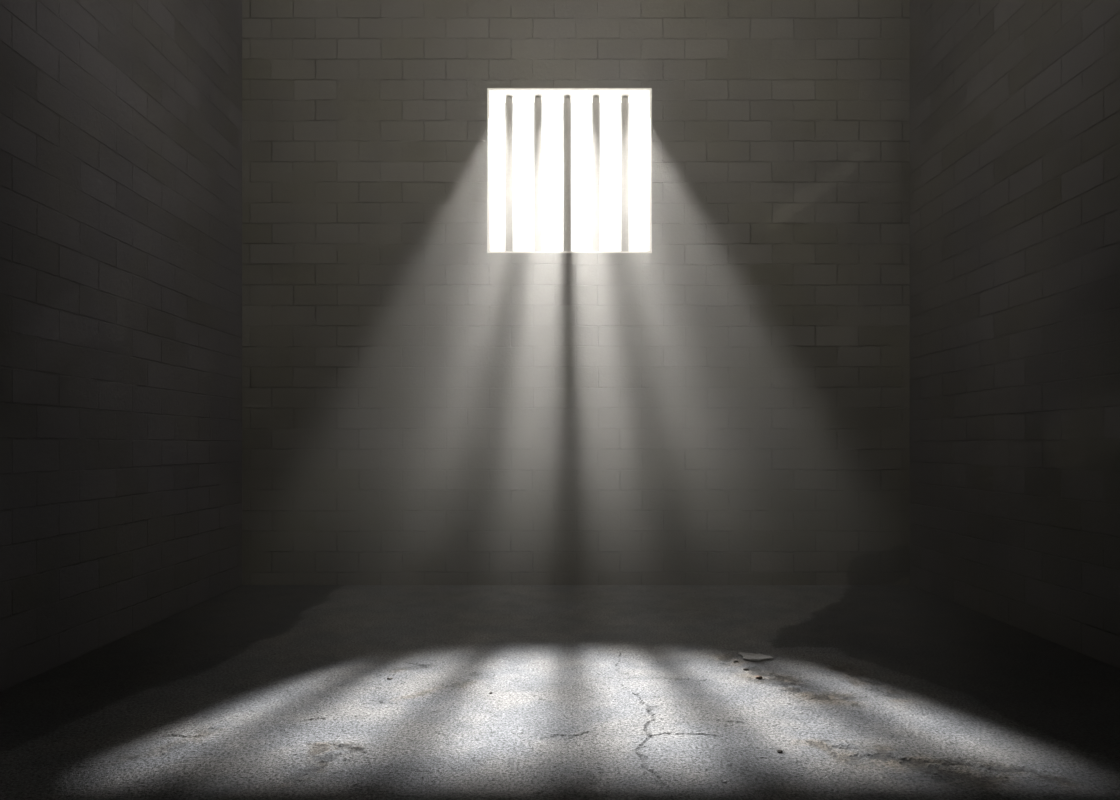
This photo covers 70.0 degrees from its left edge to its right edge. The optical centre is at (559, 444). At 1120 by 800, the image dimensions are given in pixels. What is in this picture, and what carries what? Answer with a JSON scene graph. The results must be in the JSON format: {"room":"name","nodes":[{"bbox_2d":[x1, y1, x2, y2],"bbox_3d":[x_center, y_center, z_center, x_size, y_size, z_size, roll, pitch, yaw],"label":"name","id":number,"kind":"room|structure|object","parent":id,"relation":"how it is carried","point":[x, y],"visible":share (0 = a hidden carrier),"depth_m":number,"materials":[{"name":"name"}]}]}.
{"room":"prison interior","nodes":[
{"label":"prison interior","id":0,"kind":"room"},
{"bbox_2d":[0,0,241,691],"bbox_3d":[-2.334,-1.370,2.050,0.220,4.700,7.100,0,0,0],"label":"wall","id":1,"kind":"structure","parent":0,"point":[121,120],"depth_m":3.98,"materials":[{"name":"grey brick"}]},
{"bbox_2d":[0,585,1119,799],"bbox_3d":[0.112,1.080,2.050,5.112,0.200,7.540,0,0,0],"label":"floor","id":2,"kind":"structure","parent":0,"point":[244,692],"depth_m":3.10,"materials":[{"name":"concrete"}]},
{"bbox_2d":[738,652,772,661],"bbox_3d":[0.903,0.975,3.683,0.154,0.011,0.129,0,0,5],"label":"chip","id":3,"kind":"object","parent":2,"relation":"on","point":[757,657],"visible":1,"depth_m":3.67,"materials":[{"name":"grey concrete"}]},
{"bbox_2d":[242,0,909,584],"bbox_3d":[0.112,-1.370,5.710,5.112,4.700,0.220,0,0,0],"label":"wall","id":4,"kind":"structure","parent":0,"point":[727,402],"depth_m":5.60,"materials":[{"name":"grey brick"}]},
{"bbox_2d":[487,88,651,252],"bbox_3d":[0.067,-1.921,5.710,1.152,1.154,0.218,0,0,0],"label":"window","id":5,"kind":"structure","parent":4,"relation":"in","point":[494,95],"depth_m":5.65,"materials":[{"name":"white paint"}]},
{"bbox_2d":[505,95,513,250],"bbox_3d":[-0.363,-1.921,5.714,0.065,1.131,0.065,0,0,0],"label":"bar","id":6,"kind":"object","parent":5,"relation":"attached to","point":[508,98],"visible":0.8,"depth_m":5.69,"materials":[{"name":"grey paint"}]},
{"bbox_2d":[534,95,542,250],"bbox_3d":[-0.156,-1.921,5.714,0.065,1.131,0.065,0,0,0],"label":"bar","id":7,"kind":"object","parent":5,"relation":"attached to","point":[537,98],"visible":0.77,"depth_m":5.69,"materials":[{"name":"grey paint"}]},
{"bbox_2d":[563,95,571,250],"bbox_3d":[0.053,-1.921,5.714,0.065,1.131,0.065,0,0,0],"label":"bar","id":8,"kind":"object","parent":5,"relation":"attached to","point":[567,98],"visible":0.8,"depth_m":5.69,"materials":[{"name":"grey paint"}]},
{"bbox_2d":[592,95,600,250],"bbox_3d":[0.259,-1.921,5.714,0.065,1.131,0.065,0,0,0],"label":"bar","id":9,"kind":"object","parent":5,"relation":"attached to","point":[595,98],"visible":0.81,"depth_m":5.69,"materials":[{"name":"grey paint"}]},
{"bbox_2d":[621,95,629,250],"bbox_3d":[0.466,-1.921,5.714,0.065,1.131,0.065,0,0,0],"label":"bar","id":10,"kind":"object","parent":5,"relation":"attached to","point":[624,98],"visible":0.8,"depth_m":5.69,"materials":[{"name":"grey paint"}]},
{"bbox_2d":[910,0,1119,668],"bbox_3d":[2.558,-1.370,2.050,0.220,4.700,7.100,0,0,0],"label":"wall","id":11,"kind":"structure","parent":0,"point":[1015,104],"depth_m":4.27,"materials":[{"name":"grey brick"}]}
]}

